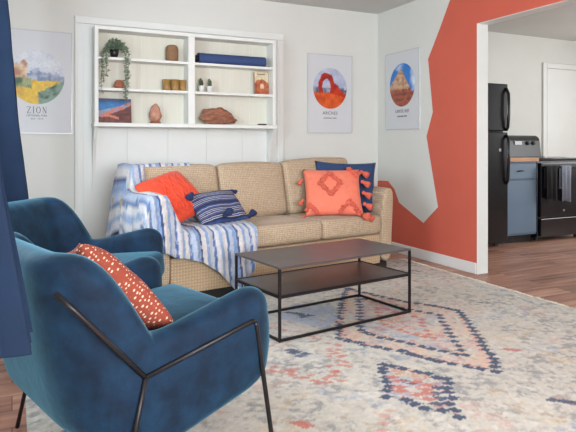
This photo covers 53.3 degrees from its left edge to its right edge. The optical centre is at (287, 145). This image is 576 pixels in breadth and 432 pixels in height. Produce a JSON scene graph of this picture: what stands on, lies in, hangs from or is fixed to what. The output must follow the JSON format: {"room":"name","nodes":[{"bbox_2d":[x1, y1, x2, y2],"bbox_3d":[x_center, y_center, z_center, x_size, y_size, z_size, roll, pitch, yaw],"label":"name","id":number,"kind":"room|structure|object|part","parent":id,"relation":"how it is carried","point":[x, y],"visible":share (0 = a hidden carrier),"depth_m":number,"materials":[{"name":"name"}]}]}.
{"room":"living room","nodes":[
{"label":"living room","id":0,"kind":"room"},
{"bbox_2d":[8,0,377,211],"bbox_3d":[-0.881,-0.158,5.244,4.180,2.440,0.180,0,0,-26],"label":"wall","id":1,"kind":"structure","parent":0,"point":[49,159],"depth_m":5.54,"materials":[{"name":"white paint"}]},
{"bbox_2d":[11,28,71,133],"bbox_3d":[-2.008,-0.508,4.592,0.527,0.827,0.018,0,0,-26],"label":"poster","id":2,"kind":"object","parent":1,"relation":"attached to","point":[42,60],"visible":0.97,"depth_m":4.61,"materials":[{"name":"paper"}]},
{"bbox_2d":[13,50,63,103],"bbox_3d":[-2.006,-0.548,4.588,0.410,0.435,0.001,0,0,-26],"label":"picture","id":3,"kind":"object","parent":2,"relation":"attached to","point":[39,76],"depth_m":4.59},
{"bbox_2d":[75,15,283,223],"bbox_3d":[-0.897,-0.003,5.121,1.891,2.130,0.027,0,0,-26],"label":"trim","id":4,"kind":"structure","parent":1,"relation":"attached to","point":[80,21],"depth_m":4.80,"materials":[{"name":"white paint"}]},
{"bbox_2d":[84,24,276,238],"bbox_3d":[-0.900,0.027,5.131,1.754,2.070,0.008,0,0,-26],"label":"wall panel","id":5,"kind":"object","parent":1,"relation":"attached to","point":[115,146],"depth_m":4.95,"materials":[{"name":"white paint"}]},
{"bbox_2d":[91,25,276,189],"bbox_3d":[-0.868,-0.303,5.040,1.620,1.340,0.182,0,0,-26],"label":"wall shelf","id":6,"kind":"object","parent":1,"relation":"attached to","point":[233,85],"visible":0.93,"depth_m":5.03,"materials":[{"name":"white paint"}]},
{"bbox_3d":[-1.580,-0.576,4.704,0.031,0.795,0.170,0,0,-26],"label":"panel","id":7,"kind":"part","parent":6,"relation":"part of","materials":[{"name":"white paint"}]},
{"bbox_2d":[99,38,130,104],"bbox_3d":[-1.436,-0.612,4.738,0.268,0.562,0.205,0,0,-26],"label":"potted plant","id":8,"kind":"object","parent":6,"relation":"on","point":[114,49],"visible":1,"depth_m":4.71,"materials":[{"name":"green plant"}]},
{"bbox_3d":[-1.443,-0.760,4.766,0.076,0.075,0.076,0,0,-26],"label":"pot","id":9,"kind":"part","parent":8,"relation":"part of","materials":[{"name":"black ceramic"}]},
{"bbox_2d":[99,98,131,122],"bbox_3d":[-1.450,-0.290,4.797,0.274,0.205,0.050,0,0,-26],"label":"print","id":10,"kind":"object","parent":6,"relation":"on","point":[110,110],"visible":0.94,"depth_m":4.79,"materials":[{"name":"paper"}]},
{"bbox_2d":[113,80,124,87],"bbox_3d":[-1.406,-0.509,4.783,0.097,0.076,0.073,0,0,-26],"label":"rock","id":11,"kind":"object","parent":6,"relation":"on","point":[118,83],"visible":0.75,"depth_m":4.76,"materials":[{"name":"stone"}]},
{"bbox_3d":[-1.230,-0.460,4.867,0.742,0.022,0.148,0,0,-26],"label":"shelf","id":12,"kind":"part","parent":6,"relation":"part of","materials":[{"name":"white paint"}]},
{"bbox_3d":[-1.230,-0.712,4.867,0.742,0.022,0.148,0,0,-26],"label":"shelf","id":13,"kind":"part","parent":6,"relation":"part of","materials":[{"name":"white paint"}]},
{"bbox_2d":[149,103,161,122],"bbox_3d":[-1.136,-0.275,4.913,0.107,0.177,0.094,0,0,-26],"label":"salt lamp","id":14,"kind":"object","parent":6,"relation":"on","point":[155,115],"visible":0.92,"depth_m":4.88,"materials":[{"name":"pink stone"}]},
{"bbox_2d":[162,79,170,89],"bbox_3d":[-1.049,-0.520,4.955,0.074,0.098,0.071,0,0,-26],"label":"candle holder","id":15,"kind":"object","parent":6,"relation":"on","point":[166,83],"visible":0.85,"depth_m":4.93,"materials":[{"name":"gold metal"}]},
{"bbox_2d":[165,45,178,60],"bbox_3d":[-1.006,-0.796,4.976,0.113,0.147,0.113,0,0,-26],"label":"jar","id":16,"kind":"object","parent":6,"relation":"on","point":[171,52],"visible":0.91,"depth_m":4.93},
{"bbox_2d":[171,79,178,90],"bbox_3d":[-0.977,-0.520,4.967,0.074,0.098,0.071,0,0,-26],"label":"candle holder","id":17,"kind":"object","parent":6,"relation":"on","point":[174,82],"visible":0.9,"depth_m":4.94,"materials":[{"name":"gold metal"}]},
{"bbox_2d":[179,80,185,90],"bbox_3d":[-0.923,-0.520,5.016,0.074,0.098,0.071,0,0,-26],"label":"candle holder","id":18,"kind":"object","parent":6,"relation":"on","point":[182,83],"visible":0.78,"depth_m":4.99,"materials":[{"name":"gold metal"}]},
{"bbox_3d":[-0.903,-0.563,5.115,1.565,0.770,0.016,0,0,-26],"label":"panel","id":19,"kind":"part","parent":6,"relation":"part of","materials":[{"name":"white wood"}]},
{"bbox_3d":[-0.871,-0.957,5.045,1.542,0.032,0.170,0,0,-26],"label":"panel","id":20,"kind":"part","parent":6,"relation":"part of","materials":[{"name":"white paint"}]},
{"bbox_2d":[198,78,204,91],"bbox_3d":[-0.768,-0.533,5.090,0.060,0.125,0.060,0,0,-26],"label":"potted cactus","id":21,"kind":"object","parent":6,"relation":"on","point":[201,87],"visible":0.98,"depth_m":5.07,"materials":[{"name":"white ceramic"}]},
{"bbox_2d":[198,85,204,91],"bbox_3d":[-0.768,-0.500,5.090,0.060,0.058,0.060,0,0,-26],"label":"pot","id":22,"kind":"object","parent":21,"relation":"on","point":[200,88],"depth_m":5.07,"materials":[{"name":"white ceramic"}]},
{"bbox_2d":[207,79,212,91],"bbox_3d":[-0.697,-0.533,5.124,0.060,0.125,0.060,0,0,-26],"label":"potted cactus","id":23,"kind":"object","parent":6,"relation":"on","point":[209,87],"visible":0.92,"depth_m":5.10,"materials":[{"name":"white ceramic"}]},
{"bbox_2d":[207,86,212,91],"bbox_3d":[-0.697,-0.500,5.124,0.060,0.058,0.060,0,0,-26],"label":"pot","id":24,"kind":"object","parent":23,"relation":"on","point":[209,88],"depth_m":5.10,"materials":[{"name":"white ceramic"}]},
{"bbox_2d":[199,107,236,124],"bbox_3d":[-0.621,-0.265,5.138,0.362,0.157,0.117,0,0,-26],"label":"rock","id":25,"kind":"object","parent":6,"relation":"on","point":[219,115],"visible":0.96,"depth_m":5.09,"materials":[{"name":"brown stone"}]},
{"bbox_2d":[195,53,265,66],"bbox_3d":[-0.521,-0.771,5.209,0.660,0.096,0.112,0,0,-26],"label":"rolled mat","id":26,"kind":"object","parent":6,"relation":"on","point":[200,57],"visible":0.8,"depth_m":5.16,"materials":[{"name":"blue plastic"}]},
{"bbox_3d":[-0.508,-0.460,5.214,0.740,0.022,0.148,0,0,-26],"label":"shelf","id":27,"kind":"part","parent":6,"relation":"part of","materials":[{"name":"white paint"}]},
{"bbox_3d":[-0.508,-0.712,5.214,0.740,0.022,0.148,0,0,-26],"label":"shelf","id":28,"kind":"part","parent":6,"relation":"part of","materials":[{"name":"white paint"}]},
{"bbox_2d":[254,72,268,93],"bbox_3d":[-0.248,-0.579,5.357,0.140,0.215,0.033,0,0,-26],"label":"picture card","id":29,"kind":"object","parent":6,"relation":"on","point":[261,86],"visible":0.93,"depth_m":5.35,"materials":[{"name":"paper"}]},
{"bbox_3d":[-0.162,-0.576,5.386,0.032,0.795,0.170,0,0,-26],"label":"panel","id":30,"kind":"part","parent":6,"relation":"part of","materials":[{"name":"white paint"}]},
{"bbox_2d":[307,53,351,132],"bbox_3d":[0.421,-0.518,5.761,0.517,0.787,0.018,0,0,-26],"label":"poster","id":31,"kind":"object","parent":1,"relation":"attached to","point":[329,77],"visible":1,"depth_m":5.75,"materials":[{"name":"paper"}]},
{"bbox_2d":[313,68,346,108],"bbox_3d":[0.423,-0.573,5.756,0.386,0.409,0.001,0,0,-26],"label":"picture","id":32,"kind":"object","parent":31,"relation":"attached to","point":[329,86],"depth_m":5.75},
{"bbox_2d":[0,235,575,431],"bbox_3d":[2.419,1.112,3.161,8.324,0.100,7.024,0,0,-26],"label":"floor","id":33,"kind":"structure","parent":0,"point":[544,268],"depth_m":4.76,"materials":[{"name":"laminate"}]},
{"bbox_2d":[112,157,392,297],"bbox_3d":[-0.211,0.584,4.562,2.156,0.955,0.821,0,0,-35],"label":"sofa","id":34,"kind":"object","parent":33,"relation":"on","point":[271,189],"visible":0.4,"depth_m":4.53,"materials":[{"name":"beige fabric"}]},
{"bbox_3d":[-1.042,0.666,3.998,0.150,0.625,0.803,0,0,-35],"label":"armrest","id":35,"kind":"part","parent":34,"relation":"part of","materials":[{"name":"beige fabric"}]},
{"bbox_2d":[144,164,217,192],"bbox_3d":[-0.871,0.371,4.340,0.714,0.467,0.276,0,0,-35],"label":"cushion","id":36,"kind":"object","parent":34,"relation":"on","point":[204,177],"depth_m":4.37,"materials":[{"name":"beige fabric"}]},
{"bbox_2d":[106,162,257,288],"bbox_3d":[-0.799,0.585,4.123,0.840,0.915,0.921,0,0,-35],"label":"throw blanket","id":37,"kind":"object","parent":34,"relation":"on","point":[216,245],"visible":0.74,"depth_m":3.84,"materials":[{"name":"fabric"}]},
{"bbox_2d":[135,171,198,222],"bbox_3d":[-0.804,0.362,4.032,0.304,0.355,0.479,0,0,31],"label":"throw pillow","id":38,"kind":"object","parent":37,"relation":"on","point":[173,184],"visible":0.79,"depth_m":3.96,"materials":[{"name":"orange fabric"}]},
{"bbox_2d":[185,189,256,224],"bbox_3d":[-0.470,0.441,4.103,0.304,0.234,0.557,0,0,40],"label":"throw pillow","id":39,"kind":"object","parent":37,"relation":"on","point":[220,206],"visible":0.98,"depth_m":4.04,"materials":[{"name":"fabric"}]},
{"bbox_2d":[215,162,286,216],"bbox_3d":[-0.320,0.369,4.721,0.614,0.472,0.277,0,0,-35],"label":"cushion","id":40,"kind":"object","parent":34,"relation":"on","point":[261,187],"depth_m":4.65,"materials":[{"name":"beige fabric"}]},
{"bbox_3d":[-0.201,0.858,4.549,1.860,0.242,0.728,0,0,-35],"label":"seat","id":41,"kind":"part","parent":34,"relation":"part of","materials":[{"name":"beige fabric"}]},
{"bbox_2d":[244,214,321,246],"bbox_3d":[-0.141,0.654,4.462,0.616,0.173,0.577,0,0,-35],"label":"seat cushion","id":42,"kind":"object","parent":34,"relation":"on","point":[274,230],"depth_m":4.27,"materials":[{"name":"beige fabric"}]},
{"bbox_2d":[279,157,347,214],"bbox_3d":[0.237,0.356,5.106,0.738,0.500,0.283,0,0,-35],"label":"cushion","id":43,"kind":"object","parent":34,"relation":"on","point":[292,170],"depth_m":4.87,"materials":[{"name":"beige fabric"}]},
{"bbox_2d":[286,213,380,238],"bbox_3d":[0.369,0.654,4.814,0.616,0.173,0.577,0,0,-35],"label":"seat cushion","id":44,"kind":"object","parent":34,"relation":"on","point":[332,226],"depth_m":4.59,"materials":[{"name":"beige fabric"}]},
{"bbox_2d":[297,167,374,221],"bbox_3d":[0.390,0.401,4.711,0.632,0.442,0.318,0,0,-1],"label":"throw pillow","id":45,"kind":"object","parent":34,"relation":"on","point":[328,192],"visible":1,"depth_m":4.68,"materials":[{"name":"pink fabric"}]},
{"bbox_2d":[315,161,375,212],"bbox_3d":[0.499,0.357,4.960,0.551,0.450,0.202,0,0,-1],"label":"throw pillow","id":46,"kind":"object","parent":34,"relation":"on","point":[368,167],"visible":0.27,"depth_m":4.97,"materials":[{"name":"blue fabric"}]},
{"bbox_3d":[0.611,0.666,5.142,0.150,0.625,0.803,0,0,-35],"label":"armrest","id":47,"kind":"part","parent":34,"relation":"part of","materials":[{"name":"beige fabric"}]},
{"bbox_2d":[25,258,575,431],"bbox_3d":[0.406,1.055,3.028,3.256,0.012,3.614,0,0,-26],"label":"rug","id":48,"kind":"object","parent":33,"relation":"on","point":[469,354],"visible":0.48,"depth_m":2.73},
{"bbox_2d":[8,197,164,274],"bbox_3d":[-1.106,0.673,2.950,0.784,0.759,0.832,0,0,10],"label":"armchair","id":49,"kind":"object","parent":48,"relation":"on","point":[49,223],"visible":0.26,"depth_m":3.21,"materials":[{"name":"blue fabric"}]},
{"bbox_2d":[111,251,164,274],"bbox_3d":[-0.997,0.673,2.930,0.563,0.194,0.624,0,0,10],"label":"seat cushion","id":50,"kind":"object","parent":49,"relation":"on","point":[124,256],"depth_m":3.09,"materials":[{"name":"blue fabric"}]},
{"bbox_2d":[3,232,272,431],"bbox_3d":[-0.568,0.673,1.984,0.784,0.759,0.832,0,0,-42],"label":"armchair","id":51,"kind":"object","parent":48,"relation":"on","point":[93,365],"visible":0.91,"depth_m":1.60,"materials":[{"name":"blue fabric"}]},
{"bbox_3d":[-0.974,0.847,2.167,0.106,0.411,0.016,0,0,-42],"label":"leg","id":52,"kind":"part","parent":51,"relation":"part of","materials":[{"name":"black metal"}]},
{"bbox_3d":[-0.489,0.509,1.518,0.249,0.277,0.032,0,0,-34],"label":"rail","id":53,"kind":"part","parent":51,"relation":"part of","materials":[{"name":"black metal"}]},
{"bbox_2d":[68,243,173,330],"bbox_3d":[-0.577,0.475,1.895,0.284,0.368,0.405,0,0,-34],"label":"throw pillow","id":54,"kind":"object","parent":51,"relation":"on","point":[150,309],"visible":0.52,"depth_m":1.78,"materials":[{"name":"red fabric"}]},
{"bbox_3d":[-0.428,0.847,1.560,0.106,0.411,0.016,0,0,-42],"label":"leg","id":55,"kind":"part","parent":51,"relation":"part of","materials":[{"name":"black metal"}]},
{"bbox_2d":[149,284,217,330],"bbox_3d":[-0.485,0.673,2.058,0.563,0.194,0.624,0,0,-42],"label":"seat cushion","id":56,"kind":"object","parent":51,"relation":"on","point":[180,301],"depth_m":2.16,"materials":[{"name":"blue fabric"}]},
{"bbox_3d":[-0.250,0.603,1.721,0.393,0.094,0.016,0,0,-42],"label":"arm rail","id":57,"kind":"part","parent":51,"relation":"part of","materials":[{"name":"black metal"}]},
{"bbox_3d":[-0.074,0.809,1.879,0.101,0.487,0.016,0,0,-42],"label":"leg","id":58,"kind":"part","parent":51,"relation":"part of","materials":[{"name":"black metal"}]},
{"bbox_2d":[235,238,410,342],"bbox_3d":[0.226,0.848,3.528,0.988,0.400,0.488,0,0,-34],"label":"coffee table","id":59,"kind":"object","parent":48,"relation":"on","point":[280,285],"visible":0.92,"depth_m":3.47,"materials":[{"name":"grey metal"}]},
{"bbox_3d":[-0.311,0.854,3.451,0.013,0.388,0.013,0,0,-34],"label":"leg","id":60,"kind":"part","parent":59,"relation":"part of","materials":[{"name":"black metal"}]},
{"bbox_3d":[-0.177,0.808,3.255,0.012,0.017,0.462,0,0,-34],"label":"shelf rail","id":61,"kind":"part","parent":59,"relation":"part of","materials":[{"name":"black metal"}]},
{"bbox_3d":[-0.177,1.041,3.255,0.011,0.014,0.462,0,0,-34],"label":"rail","id":62,"kind":"part","parent":59,"relation":"part of","materials":[{"name":"black metal"}]},
{"bbox_3d":[-0.044,0.854,3.058,0.013,0.388,0.013,0,0,-34],"label":"leg","id":63,"kind":"part","parent":59,"relation":"part of","materials":[{"name":"black metal"}]},
{"bbox_3d":[0.093,0.808,3.724,0.962,0.017,0.012,0,0,-34],"label":"shelf rail","id":64,"kind":"part","parent":59,"relation":"part of","materials":[{"name":"black metal"}]},
{"bbox_3d":[0.093,1.041,3.724,0.962,0.014,0.011,0,0,-34],"label":"rail","id":65,"kind":"part","parent":59,"relation":"part of","materials":[{"name":"black metal"}]},
{"bbox_2d":[240,261,404,294],"bbox_3d":[0.226,0.808,3.528,0.962,0.010,0.462,0,0,-34],"label":"shelf","id":66,"kind":"object","parent":59,"relation":"attached to","point":[304,281],"depth_m":3.47,"materials":[{"name":"grey metal"}]},
{"bbox_3d":[0.359,0.808,3.331,0.962,0.017,0.012,0,0,-34],"label":"shelf rail","id":67,"kind":"part","parent":59,"relation":"part of","materials":[{"name":"black metal"}]},
{"bbox_3d":[0.359,1.041,3.331,0.962,0.014,0.011,0,0,-34],"label":"rail","id":68,"kind":"part","parent":59,"relation":"part of","materials":[{"name":"black metal"}]},
{"bbox_3d":[0.497,0.854,3.998,0.013,0.388,0.013,0,0,-34],"label":"leg","id":69,"kind":"part","parent":59,"relation":"part of","materials":[{"name":"black metal"}]},
{"bbox_3d":[0.630,1.041,3.801,0.011,0.014,0.462,0,0,-34],"label":"rail","id":70,"kind":"part","parent":59,"relation":"part of","materials":[{"name":"black metal"}]},
{"bbox_3d":[0.630,0.808,3.801,0.012,0.017,0.462,0,0,-34],"label":"shelf rail","id":71,"kind":"part","parent":59,"relation":"part of","materials":[{"name":"black metal"}]},
{"bbox_3d":[0.763,0.854,3.604,0.013,0.388,0.013,0,0,-34],"label":"leg","id":72,"kind":"part","parent":59,"relation":"part of","materials":[{"name":"black metal"}]},
{"bbox_2d":[488,83,510,245],"bbox_3d":[1.821,0.209,6.169,0.730,1.705,0.819,0,0,-26],"label":"refrigerator","id":73,"kind":"object","parent":33,"relation":"on","point":[499,111],"visible":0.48,"depth_m":5.95,"materials":[{"name":"black metal"}]},
{"bbox_3d":[1.962,-0.397,5.877,0.730,0.493,0.062,0,0,-26],"label":"freezer door","id":74,"kind":"part","parent":73,"relation":"part of","materials":[{"name":"black metal"}]},
{"bbox_3d":[1.962,0.427,5.877,0.730,1.130,0.062,0,0,-26],"label":"door","id":75,"kind":"part","parent":73,"relation":"part of","materials":[{"name":"black metal"}]},
{"bbox_3d":[2.287,-0.377,5.974,0.029,0.455,0.063,0,0,-26],"label":"handle","id":76,"kind":"part","parent":73,"relation":"part of","materials":[{"name":"black ceramic"}]},
{"bbox_3d":[2.287,0.147,5.974,0.029,0.524,0.063,0,0,-26],"label":"handle","id":77,"kind":"part","parent":73,"relation":"part of","materials":[{"name":"black ceramic"}]},
{"bbox_2d":[498,162,535,243],"bbox_3d":[2.364,0.620,6.501,0.515,0.885,0.726,0,0,-26],"label":"base cabinet","id":78,"kind":"object","parent":33,"relation":"on","point":[522,181],"visible":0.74,"depth_m":6.22,"materials":[{"name":"blue paint"}]},
{"bbox_3d":[2.505,0.664,6.208,0.491,0.575,0.019,0,0,-26],"label":"door","id":79,"kind":"part","parent":78,"relation":"part of","materials":[{"name":"blue paint"}]},
{"bbox_3d":[2.505,0.280,6.208,0.491,0.165,0.019,0,0,-26],"label":"drawer","id":80,"kind":"part","parent":78,"relation":"part of","materials":[{"name":"blue paint"}]},
{"bbox_2d":[510,157,538,161],"bbox_3d":[2.362,0.154,6.505,0.529,0.044,0.718,0,0,-26],"label":"countertop","id":81,"kind":"structure","parent":78,"relation":"on","point":[512,159],"depth_m":6.22,"materials":[{"name":"brown wood"}]},
{"bbox_2d":[508,135,575,240],"bbox_3d":[2.960,0.469,6.755,0.750,1.185,0.770,0,0,-26],"label":"stove","id":82,"kind":"object","parent":33,"relation":"on","point":[557,217],"visible":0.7,"depth_m":6.44,"materials":[{"name":"black metal"}]},
{"bbox_2d":[514,141,521,144],"bbox_3d":[2.807,-0.030,7.004,0.120,0.045,0.012,0,0,-26],"label":"clock","id":83,"kind":"object","parent":82,"relation":"on","point":[515,142],"depth_m":7.00,"materials":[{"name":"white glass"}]},
{"bbox_3d":[2.808,0.006,7.048,0.720,0.259,0.110,0,0,-26],"label":"control panel","id":84,"kind":"part","parent":82,"relation":"part of","materials":[{"name":"silver metal"}]},
{"bbox_2d":[544,166,557,199],"bbox_3d":[2.893,0.411,6.305,0.173,0.381,0.059,0,0,-26],"label":"towel","id":85,"kind":"object","parent":82,"relation":"hanging from","point":[550,172],"visible":1,"depth_m":6.29,"materials":[{"name":"black fabric"}]},
{"bbox_3d":[3.094,0.904,6.477,0.720,0.195,0.044,0,0,-26],"label":"storage drawer","id":86,"kind":"part","parent":82,"relation":"part of","materials":[{"name":"black metal"}]},
{"bbox_3d":[3.094,0.492,6.477,0.720,0.600,0.044,0,0,-26],"label":"oven door","id":87,"kind":"part","parent":82,"relation":"part of","materials":[{"name":"black ceramic"}]},
{"bbox_2d":[539,156,575,160],"bbox_3d":[2.947,0.151,6.782,0.750,0.029,0.710,0,0,-26],"label":"cooktop","id":88,"kind":"object","parent":82,"relation":"in","point":[541,158],"depth_m":6.49,"materials":[{"name":"black glass"}]},
{"bbox_2d":[559,165,570,201],"bbox_3d":[3.100,0.426,6.405,0.153,0.411,0.059,0,0,-26],"label":"towel","id":89,"kind":"object","parent":82,"relation":"hanging from","point":[565,172],"visible":1,"depth_m":6.39,"materials":[{"name":"grey fabric"}]},
{"bbox_2d":[263,0,575,40],"bbox_3d":[2.419,-1.428,3.161,8.324,0.100,7.024,0,0,-26],"label":"ceiling","id":90,"kind":"structure","parent":0,"point":[559,23],"depth_m":6.18,"materials":[{"name":"paint"}]},
{"bbox_2d":[378,0,563,262],"bbox_3d":[2.425,-0.158,3.062,0.112,2.440,6.618,0,0,-26],"label":"wall","id":91,"kind":"structure","parent":0,"point":[430,171],"depth_m":5.16,"materials":[{"name":"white paint"}]},
{"bbox_2d":[386,47,420,129],"bbox_3d":[1.121,-0.540,5.624,0.018,0.767,0.537,0,0,-26],"label":"poster","id":92,"kind":"object","parent":91,"relation":"attached to","point":[403,68],"visible":1,"depth_m":5.60,"materials":[{"name":"paper"}]},
{"bbox_2d":[390,63,414,106],"bbox_3d":[1.117,-0.593,5.622,0.001,0.424,0.400,0,0,-26],"label":"picture","id":93,"kind":"object","parent":92,"relation":"attached to","point":[402,82],"depth_m":5.61},
{"bbox_2d":[391,242,476,273],"bbox_3d":[1.243,1.016,5.374,0.014,0.092,1.426,0,0,-26],"label":"baseboard","id":94,"kind":"structure","parent":91,"relation":"attached to","point":[471,267],"depth_m":5.10,"materials":[{"name":"white paint"}]},
{"bbox_2d":[477,0,575,273],"bbox_3d":[2.051,0.028,3.838,0.118,2.068,2.040,0,0,-26],"label":"trim","id":95,"kind":"structure","parent":91,"relation":"attached to","point":[482,27],"depth_m":4.75,"materials":[{"name":"white paint"}]},
{"bbox_2d":[488,31,575,155],"bbox_3d":[2.805,-0.158,7.181,4.144,2.440,0.112,0,0,-26],"label":"wall","id":96,"kind":"structure","parent":0,"point":[515,61],"depth_m":7.20,"materials":[{"name":"white paint"}]},
{"bbox_2d":[542,62,575,156],"bbox_3d":[3.692,0.002,7.495,0.950,2.120,0.090,0,0,-26],"label":"door","id":97,"kind":"structure","parent":96,"relation":"in","point":[558,85],"depth_m":7.43,"materials":[{"name":"white paint"}]},
{"bbox_3d":[-1.217,-0.158,1.249,0.112,2.440,6.730,0,0,-26],"label":"wall","id":98,"kind":"structure","parent":0,"visible":0},
{"bbox_3d":[-1.387,-1.228,2.246,0.437,0.023,3.750,0,0,-26],"label":"curtain rod","id":99,"kind":"object","parent":98,"relation":"attached to","visible":0},
{"bbox_2d":[0,0,28,201],"bbox_3d":[-1.867,-0.373,3.602,0.453,1.730,0.614,0,0,-26],"label":"curtain","id":100,"kind":"object","parent":99,"relation":"hanging from","point":[11,152],"visible":0.73,"depth_m":3.45,"materials":[{"name":"blue fabric"}]},
{"bbox_2d":[0,155,32,358],"bbox_3d":[-0.702,-0.415,1.123,0.375,1.646,0.271,0,0,-26],"label":"curtain","id":101,"kind":"object","parent":99,"relation":"hanging from","point":[15,320],"visible":1,"depth_m":1.10,"materials":[{"name":"blue fabric"}]}
]}

